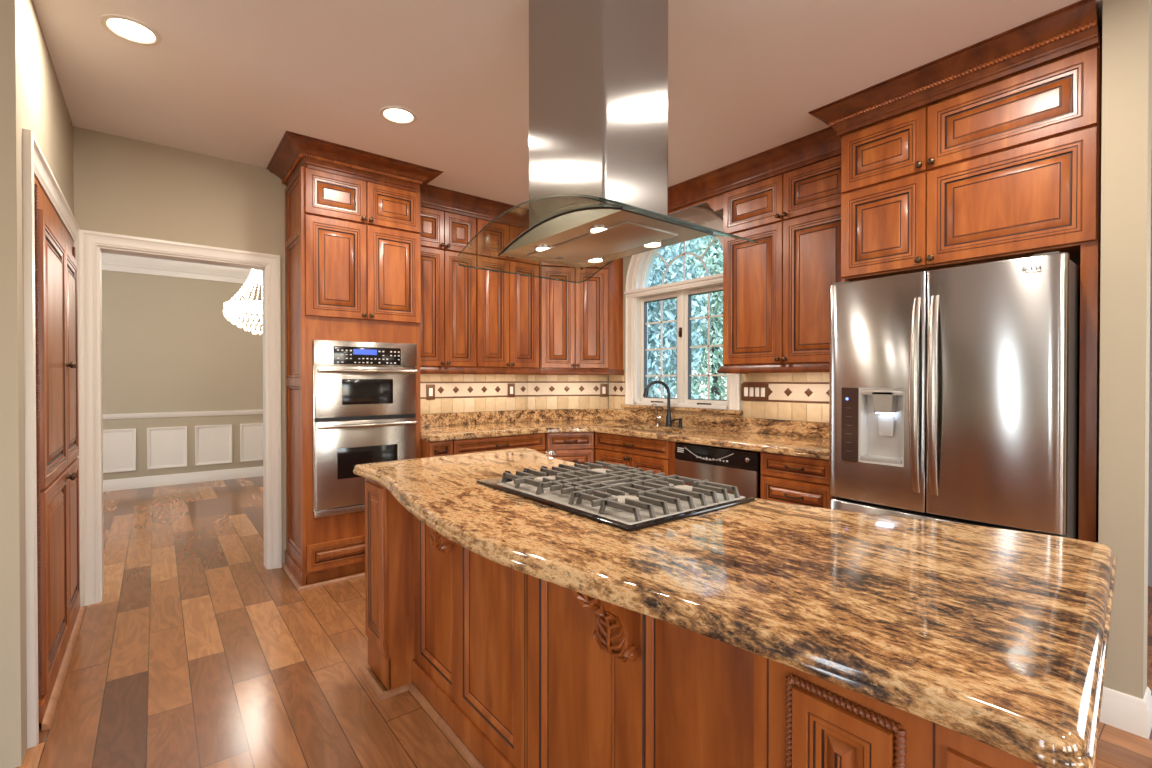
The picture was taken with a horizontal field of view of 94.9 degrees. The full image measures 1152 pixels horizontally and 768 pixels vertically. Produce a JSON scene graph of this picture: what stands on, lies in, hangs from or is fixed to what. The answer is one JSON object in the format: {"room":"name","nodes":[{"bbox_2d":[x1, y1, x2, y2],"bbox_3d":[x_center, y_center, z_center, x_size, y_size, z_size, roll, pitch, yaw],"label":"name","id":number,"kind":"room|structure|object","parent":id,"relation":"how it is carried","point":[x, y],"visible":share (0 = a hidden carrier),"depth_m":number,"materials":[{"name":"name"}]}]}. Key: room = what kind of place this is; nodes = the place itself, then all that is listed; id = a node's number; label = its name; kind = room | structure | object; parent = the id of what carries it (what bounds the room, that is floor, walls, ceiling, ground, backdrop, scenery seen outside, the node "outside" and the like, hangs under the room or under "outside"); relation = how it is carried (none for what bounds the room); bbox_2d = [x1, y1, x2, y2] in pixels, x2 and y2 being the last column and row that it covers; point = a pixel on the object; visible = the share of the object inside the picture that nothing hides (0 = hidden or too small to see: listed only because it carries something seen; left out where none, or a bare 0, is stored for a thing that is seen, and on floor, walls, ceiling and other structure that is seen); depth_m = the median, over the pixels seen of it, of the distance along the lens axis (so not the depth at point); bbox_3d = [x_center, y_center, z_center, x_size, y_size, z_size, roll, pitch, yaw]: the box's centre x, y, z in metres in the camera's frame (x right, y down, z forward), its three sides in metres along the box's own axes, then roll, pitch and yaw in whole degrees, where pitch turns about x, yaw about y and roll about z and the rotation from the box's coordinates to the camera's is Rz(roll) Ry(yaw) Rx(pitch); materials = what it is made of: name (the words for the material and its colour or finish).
{"room":"kitchen","nodes":[
{"label":"kitchen","id":0,"kind":"room"},
{"bbox_2d":[0,0,73,767],"bbox_3d":[-2.637,-0.090,2.182,0.690,2.745,1.600,0,1,-38],"label":"wall","id":1,"kind":"structure","parent":0,"point":[31,96],"depth_m":1.77,"materials":[{"name":"beige paint"}]},
{"bbox_2d":[22,128,81,748],"bbox_3d":[-2.386,0.192,2.444,0.026,2.178,1.486,0,1,-38],"label":"trim","id":2,"kind":"structure","parent":1,"relation":"attached to","point":[34,163],"depth_m":1.87,"materials":[{"name":"beige paint"}]},
{"bbox_2d":[102,270,262,479],"bbox_3d":[-4.769,-0.136,6.798,5.000,2.765,0.120,0,1,-38],"label":"wall","id":3,"kind":"structure","parent":0,"point":[169,344],"depth_m":6.56,"materials":[{"name":"beige paint"}]},
{"bbox_2d":[103,428,135,472],"bbox_3d":[-5.425,0.785,6.196,0.415,0.503,0.015,0,1,-38],"label":"trim","id":4,"kind":"structure","parent":3,"relation":"attached to","point":[119,445],"depth_m":6.24,"materials":[{"name":"beige paint"}]},
{"bbox_2d":[147,426,186,469],"bbox_3d":[-5.030,0.782,6.510,0.390,0.503,0.015,0,1,-38],"label":"trim","id":5,"kind":"structure","parent":3,"relation":"attached to","point":[166,446],"depth_m":6.51,"materials":[{"name":"beige paint"}]},
{"bbox_2d":[102,253,261,284],"bbox_3d":[-4.743,-1.420,6.675,4.900,0.185,0.090,0,1,-38],"label":"trim","id":6,"kind":"structure","parent":3,"relation":"attached to","point":[110,262],"depth_m":6.52,"materials":[{"name":"beige paint"}]},
{"bbox_2d":[103,466,262,491],"bbox_3d":[-4.766,1.181,6.724,4.900,0.132,0.016,0,1,-38],"label":"baseboard","id":7,"kind":"structure","parent":3,"relation":"attached to","point":[204,476],"depth_m":6.59,"materials":[{"name":"beige paint"}]},
{"bbox_2d":[103,409,262,419],"bbox_3d":[-4.762,0.380,6.712,4.900,0.065,0.030,0,1,-38],"label":"trim","id":8,"kind":"structure","parent":3,"relation":"attached to","point":[228,412],"depth_m":6.57,"materials":[{"name":"beige paint"}]},
{"bbox_2d":[195,424,231,465],"bbox_3d":[-4.659,0.780,6.805,0.394,0.503,0.015,0,1,-38],"label":"trim","id":9,"kind":"structure","parent":3,"relation":"attached to","point":[213,443],"depth_m":6.81,"materials":[{"name":"beige paint"}]},
{"bbox_2d":[240,423,262,461],"bbox_3d":[-4.280,0.778,7.107,0.398,0.503,0.015,0,1,-38],"label":"trim","id":10,"kind":"structure","parent":3,"relation":"attached to","point":[251,434],"depth_m":7.07,"materials":[{"name":"beige paint"}]},
{"bbox_2d":[73,126,522,564],"bbox_3d":[-1.408,-0.106,4.259,4.100,2.745,0.120,0,1,-38],"label":"wall","id":11,"kind":"structure","parent":0,"point":[123,186],"depth_m":3.31,"materials":[{"name":"beige paint"}]},
{"bbox_2d":[80,230,281,606],"bbox_3d":[-2.488,0.194,3.402,1.016,2.158,0.172,0,1,-38],"label":"door frame","id":12,"kind":"structure","parent":11,"relation":"in","point":[92,243],"depth_m":3.15,"materials":[{"name":"beige paint"}]},
{"bbox_2d":[420,206,477,373],"bbox_3d":[-1.104,-0.735,4.191,0.553,1.315,0.354,0,1,-38],"label":"upper cabinet","id":13,"kind":"object","parent":11,"relation":"attached to","point":[448,288],"visible":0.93,"depth_m":4.09,"materials":[{"name":"brown wood"}]},
{"bbox_2d":[476,218,540,374],"bbox_3d":[-0.648,-0.738,4.553,0.612,1.315,0.354,0,1,-38],"label":"upper cabinet","id":14,"kind":"object","parent":11,"relation":"attached to","point":[507,305],"visible":0.65,"depth_m":4.41,"materials":[{"name":"brown wood"}]},
{"bbox_2d":[420,372,624,413],"bbox_3d":[-0.550,0.066,4.703,2.032,0.354,0.367,0,0,-22],"label":"tile backsplash","id":15,"kind":"structure","parent":11,"relation":"attached to","point":[454,393],"depth_m":4.86,"materials":[{"name":"tile"}]},
{"bbox_2d":[426,384,434,399],"bbox_3d":[-1.190,0.066,4.332,0.075,0.125,0.009,0,1,-38],"label":"wall outlet","id":16,"kind":"object","parent":15,"relation":"attached to","point":[430,388],"visible":1,"depth_m":4.33,"materials":[{"name":"brown metal"}]},
{"bbox_2d":[429,388,432,395],"bbox_3d":[-1.189,0.066,4.330,0.032,0.066,0.004,0,1,-38],"label":"receptacle","id":17,"kind":"object","parent":16,"relation":"attached to","point":[430,389],"depth_m":4.33,"materials":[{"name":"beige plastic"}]},
{"bbox_2d":[508,383,514,396],"bbox_3d":[-0.588,0.057,4.812,0.075,0.125,0.009,0,1,-38],"label":"wall outlet","id":18,"kind":"object","parent":15,"relation":"attached to","point":[511,386],"visible":1,"depth_m":4.81,"materials":[{"name":"brown metal"}]},
{"bbox_2d":[600,384,607,396],"bbox_3d":[0.268,0.060,5.074,0.075,0.125,0.009,0,0,-12],"label":"wall outlet","id":19,"kind":"object","parent":15,"relation":"attached to","point":[603,387],"visible":1,"depth_m":5.07,"materials":[{"name":"brown metal"}]},
{"bbox_2d":[527,375,569,420],"bbox_3d":[-0.072,-0.112,5.021,0.700,2.745,0.350,0,1,-38],"label":"wall","id":20,"kind":"structure","parent":0,"point":[527,375],"depth_m":4.94,"materials":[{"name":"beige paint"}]},
{"bbox_2d":[538,258,623,374],"bbox_3d":[-0.022,-0.741,4.861,0.960,1.315,0.366,0,0,-11],"label":"upper cabinet","id":21,"kind":"object","parent":20,"relation":"attached to","point":[581,324],"visible":0.5,"depth_m":4.73,"materials":[{"name":"brown wood"}]},
{"bbox_2d":[420,127,840,228],"bbox_3d":[0.212,-1.400,3.477,1.675,0.145,2.475,0,1,-38],"label":"crown molding","id":22,"kind":"structure","parent":20,"relation":"attached to","point":[825,143],"depth_m":3.68,"materials":[{"name":"brown wood"}]},
{"bbox_2d":[32,0,1102,269],"bbox_3d":[-1.514,-1.519,1.787,7.270,0.120,12.100,0,1,-38],"label":"ceiling","id":23,"kind":"structure","parent":0,"point":[224,79],"depth_m":2.46,"materials":[{"name":"white paint"}]},
{"bbox_2d":[100,14,161,45],"bbox_3d":[-1.835,-1.457,2.183,0.196,0.010,0.196,0,1,-38],"label":"recessed light","id":24,"kind":"object","parent":23,"relation":"in","point":[129,29],"visible":1,"depth_m":2.17,"materials":[{"name":"beige paint"}]},
{"bbox_2d":[223,269,262,334],"bbox_3d":[-3.187,-1.003,5.379,0.682,1.006,0.681,0,1,-38],"label":"chandelier","id":25,"kind":"object","parent":23,"relation":"hanging from","point":[244,306],"visible":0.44,"depth_m":5.17,"materials":[{"name":"white glass"}]},
{"bbox_2d":[379,106,416,124],"bbox_3d":[-0.969,-1.462,2.885,0.196,0.010,0.196,0,1,-38],"label":"recessed light","id":26,"kind":"object","parent":23,"relation":"in","point":[393,114],"visible":1,"depth_m":2.87,"materials":[{"name":"beige paint"}]},
{"bbox_2d":[457,0,758,282],"bbox_3d":[0.068,-0.951,1.859,0.650,1.008,0.923,0,1,-38],"label":"range hood","id":27,"kind":"object","parent":23,"relation":"attached to","point":[598,69],"visible":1,"depth_m":1.75,"materials":[{"name":"silver metal"}]},
{"bbox_2d":[534,246,550,251],"bbox_3d":[-0.117,-0.494,1.935,0.071,0.005,0.071,0,1,-38],"label":"lamp","id":28,"kind":"object","parent":27,"relation":"attached to","point":[536,248],"depth_m":1.93,"materials":[{"name":"beige"}]},
{"bbox_2d":[588,258,603,261],"bbox_3d":[0.077,-0.495,2.108,0.071,0.005,0.071,0,1,-38],"label":"lamp","id":29,"kind":"object","parent":27,"relation":"attached to","point":[589,259],"depth_m":2.11,"materials":[{"name":"beige"}]},
{"bbox_2d":[588,227,607,233],"bbox_3d":[0.076,-0.492,1.692,0.071,0.005,0.071,0,1,-38],"label":"lamp","id":30,"kind":"object","parent":27,"relation":"attached to","point":[592,230],"depth_m":1.69,"materials":[{"name":"beige"}]},
{"bbox_2d":[643,241,662,246],"bbox_3d":[0.270,-0.493,1.866,0.071,0.005,0.071,0,1,-38],"label":"lamp","id":31,"kind":"object","parent":27,"relation":"attached to","point":[648,243],"depth_m":1.86,"materials":[{"name":"beige"}]},
{"bbox_2d":[15,476,1151,767],"bbox_3d":[-0.915,1.332,2.285,8.800,0.100,12.100,0,1,-38],"label":"floor","id":32,"kind":"structure","parent":0,"point":[195,653],"depth_m":2.40,"materials":[{"name":"brown wood"}]},
{"bbox_2d":[34,176,85,730],"bbox_3d":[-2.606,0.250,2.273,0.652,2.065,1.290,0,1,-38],"label":"pantry door","id":33,"kind":"structure","parent":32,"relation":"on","point":[60,613],"depth_m":2.24,"materials":[{"name":"brown wood"}]},
{"bbox_2d":[266,131,442,590],"bbox_3d":[-1.517,-0.101,3.650,0.970,2.745,0.697,0,1,-38],"label":"tall cabinet","id":34,"kind":"object","parent":32,"relation":"on","point":[353,216],"visible":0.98,"depth_m":3.44,"materials":[{"name":"brown wood"}]},
{"bbox_2d":[313,340,417,517],"bbox_3d":[-1.491,0.277,3.646,0.658,1.112,0.516,0,1,-38],"label":"double wall oven","id":35,"kind":"object","parent":34,"relation":"in","point":[364,393],"visible":0.91,"depth_m":3.44,"materials":[{"name":"silver metal"}]},
{"bbox_2d":[421,440,452,457],"bbox_3d":[-1.137,0.833,3.947,0.182,0.873,0.696,0,1,-38],"label":"base cabinet","id":36,"kind":"object","parent":32,"relation":"on","point":[437,448],"visible":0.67,"depth_m":3.70,"materials":[{"name":"brown wood"}]},
{"bbox_2d":[452,433,544,454],"bbox_3d":[-0.751,0.830,4.255,0.806,0.873,0.696,0,1,-38],"label":"base cabinet","id":37,"kind":"object","parent":32,"relation":"on","point":[531,441],"visible":0.23,"depth_m":3.99,"materials":[{"name":"brown wood"}]},
{"bbox_2d":[420,404,828,459],"bbox_3d":[0.203,0.297,3.676,1.946,0.200,2.801,0,1,-38],"label":"countertop","id":38,"kind":"structure","parent":37,"relation":"on","point":[742,433],"depth_m":4.12,"materials":[{"name":"stone"}]},
{"bbox_2d":[652,404,661,424],"bbox_3d":[0.678,0.257,4.454,0.085,0.186,0.066,0,1,-38],"label":"filter faucet","id":39,"kind":"object","parent":38,"relation":"on","point":[657,416],"visible":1,"depth_m":4.47,"materials":[{"name":"silver metal"}]},
{"bbox_2d":[643,380,675,425],"bbox_3d":[0.691,0.160,4.380,0.274,0.381,0.101,0,0,8],"label":"kitchen faucet","id":40,"kind":"object","parent":38,"relation":"on","point":[669,420],"visible":1,"depth_m":4.37,"materials":[{"name":"grey metal"}]},
{"bbox_2d":[676,418,682,426],"bbox_3d":[0.836,0.313,4.284,0.075,0.076,0.044,0,1,-38],"label":"soap dispenser","id":41,"kind":"object","parent":38,"relation":"on","point":[679,419],"visible":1,"depth_m":4.28,"materials":[{"name":"grey metal"}]},
{"bbox_2d":[545,432,596,463],"bbox_3d":[-0.018,0.826,4.752,0.940,0.873,0.831,0,1,-38],"label":"base cabinet","id":42,"kind":"object","parent":32,"relation":"on","point":[574,447],"visible":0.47,"depth_m":4.32,"materials":[{"name":"brown wood"}]},
{"bbox_2d":[595,432,681,475],"bbox_3d":[0.638,0.831,4.182,0.626,0.873,0.859,0,1,-38],"label":"base cabinet","id":43,"kind":"object","parent":32,"relation":"on","point":[647,454],"depth_m":3.97,"materials":[{"name":"brown wood"}]},
{"bbox_2d":[675,443,760,498],"bbox_3d":[1.100,0.840,3.585,0.599,0.864,0.634,0,1,-38],"label":"dishwasher","id":44,"kind":"object","parent":32,"relation":"on","point":[740,468],"visible":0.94,"depth_m":3.35,"materials":[{"name":"silver metal"}]},
{"bbox_2d":[359,478,1095,767],"bbox_3d":[0.063,0.848,1.712,0.808,0.877,2.310,0,1,-38],"label":"base cabinet","id":45,"kind":"object","parent":32,"relation":"on","point":[527,671],"visible":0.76,"depth_m":1.39,"materials":[{"name":"cherry stained maple"},{"name":"dark glaze"},{"name":"granite"}]},
{"bbox_2d":[353,448,1116,767],"bbox_3d":[0.104,0.392,1.778,1.158,0.041,2.457,0,1,-38],"label":"countertop","id":46,"kind":"structure","parent":45,"relation":"on","point":[998,638],"depth_m":0.98,"materials":[{"name":"stone"}]},
{"bbox_2d":[544,450,556,454],"bbox_3d":[-0.130,0.354,2.736,0.067,0.019,0.067,0,0,23],"label":"outlet","id":47,"kind":"object","parent":46,"relation":"on","point":[548,452],"visible":1,"depth_m":2.71,"materials":[{"name":"silver metal"}]},
{"bbox_2d":[476,461,754,531],"bbox_3d":[0.099,0.347,1.827,0.555,0.046,0.818,0,1,-38],"label":"gas cooktop","id":48,"kind":"object","parent":46,"relation":"in","point":[621,496],"visible":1,"depth_m":1.66,"materials":[{"name":"grey metal"}]},
{"bbox_2d":[761,452,834,508],"bbox_3d":[1.449,0.839,3.163,0.626,0.873,0.438,0,1,-38],"label":"base cabinet","id":49,"kind":"object","parent":32,"relation":"on","point":[791,479],"visible":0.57,"depth_m":2.98,"materials":[{"name":"brown wood"}]},
{"bbox_2d":[829,251,1079,538],"bbox_3d":[1.808,0.377,2.533,0.790,1.766,0.892,0,1,-38],"label":"refrigerator","id":50,"kind":"object","parent":32,"relation":"on","point":[954,392],"visible":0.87,"depth_m":2.22,"materials":[{"name":"grey metal"}]},
{"bbox_2d":[809,0,1101,542],"bbox_3d":[1.855,-0.093,2.633,0.653,2.745,1.108,0,1,-38],"label":"tall cabinet","id":51,"kind":"object","parent":32,"relation":"on","point":[987,150],"visible":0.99,"depth_m":2.31,"materials":[{"name":"brown wood"}]},
{"bbox_2d":[608,203,1079,437],"bbox_3d":[1.306,-0.104,3.980,0.160,2.745,3.935,0,1,-38],"label":"wall","id":52,"kind":"structure","parent":0,"point":[626,260],"depth_m":4.92,"materials":[{"name":"beige paint"}]},
{"bbox_2d":[624,206,740,409],"bbox_3d":[0.897,-0.637,4.459,0.189,1.655,1.230,0,1,-38],"label":"window","id":53,"kind":"structure","parent":52,"relation":"in","point":[637,298],"depth_m":4.49,"materials":[{"name":"beige paint"}]},
{"bbox_2d":[717,154,841,373],"bbox_3d":[1.405,-0.730,3.435,0.354,1.315,0.937,0,1,-38],"label":"upper cabinet","id":54,"kind":"object","parent":52,"relation":"attached to","point":[776,290],"visible":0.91,"depth_m":3.33,"materials":[{"name":"brown wood"}]},
{"bbox_2d":[668,193,722,214],"bbox_3d":[0.686,-1.323,4.149,0.022,0.180,1.145,0,1,-38],"label":"window valance","id":55,"kind":"object","parent":54,"relation":"attached to","point":[715,202],"visible":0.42,"depth_m":3.78,"materials":[{"name":"brown wood"}]},
{"bbox_2d":[743,372,828,422],"bbox_3d":[1.536,0.075,3.552,0.012,0.354,0.946,0,1,-38],"label":"tile backsplash","id":56,"kind":"structure","parent":52,"relation":"attached to","point":[792,396],"depth_m":3.62,"materials":[{"name":"tile"}]},
{"bbox_2d":[741,383,768,400],"bbox_3d":[1.298,0.058,3.832,0.009,0.124,0.221,0,1,-38],"label":"switch plate","id":57,"kind":"object","parent":56,"relation":"attached to","point":[749,391],"visible":1,"depth_m":3.83,"materials":[{"name":"brown metal"}]},
{"bbox_2d":[1098,0,1151,698],"bbox_3d":[2.341,-0.090,2.213,0.780,2.745,0.120,0,1,-38],"label":"wall","id":58,"kind":"structure","parent":0,"point":[1126,147],"depth_m":1.97,"materials":[{"name":"beige paint"}]},
{"bbox_2d":[1100,687,1151,738],"bbox_3d":[2.085,1.218,2.010,0.146,0.132,0.136,0,1,-38],"label":"baseboard","id":59,"kind":"structure","parent":58,"relation":"attached to","point":[1120,710],"depth_m":1.96,"materials":[{"name":"beige paint"}]},
{"bbox_2d":[1148,157,1151,585],"bbox_3d":[4.621,-0.089,2.142,0.100,2.745,4.800,0,1,-38],"label":"wall","id":60,"kind":"structure","parent":0,"point":[1150,391],"depth_m":3.33,"materials":[{"name":"grey paint"}]},
{"label":"outside","id":61,"kind":"structure","parent":0,"visible":0},
{"bbox_3d":[10.836,1.882,21.412,36.400,0.300,60.000,0,1,-38],"label":"ground","id":62,"kind":"structure","parent":61,"visible":0},
{"bbox_2d":[648,238,715,398],"bbox_3d":[1.285,-1.185,10.473,3.180,6.014,3.030,0,1,-38],"label":"tree","id":63,"kind":"object","parent":62,"relation":"on","point":[675,270],"visible":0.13,"depth_m":10.03,"materials":[{"name":"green plant"}]},
{"bbox_2d":[648,237,722,396],"bbox_3d":[2.122,-3.728,16.900,5.309,10.996,5.557,0,1,-38],"label":"tree","id":64,"kind":"object","parent":62,"relation":"on","point":[661,261],"visible":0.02,"depth_m":16.29,"materials":[{"name":"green plant"}]},
{"bbox_2d":[654,240,722,389],"bbox_3d":[4.776,-5.781,26.599,7.490,14.947,7.343,0,1,-38],"label":"tree","id":65,"kind":"object","parent":62,"relation":"on","point":[698,240],"visible":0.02,"depth_m":26.04,"materials":[{"name":"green plant"}]},
{"bbox_2d":[651,236,726,399],"bbox_3d":[3.620,-1.587,13.316,2.905,6.772,2.894,0,1,41],"label":"tree","id":66,"kind":"object","parent":62,"relation":"on","point":[716,325],"visible":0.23,"depth_m":12.75,"materials":[{"name":"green plant"}]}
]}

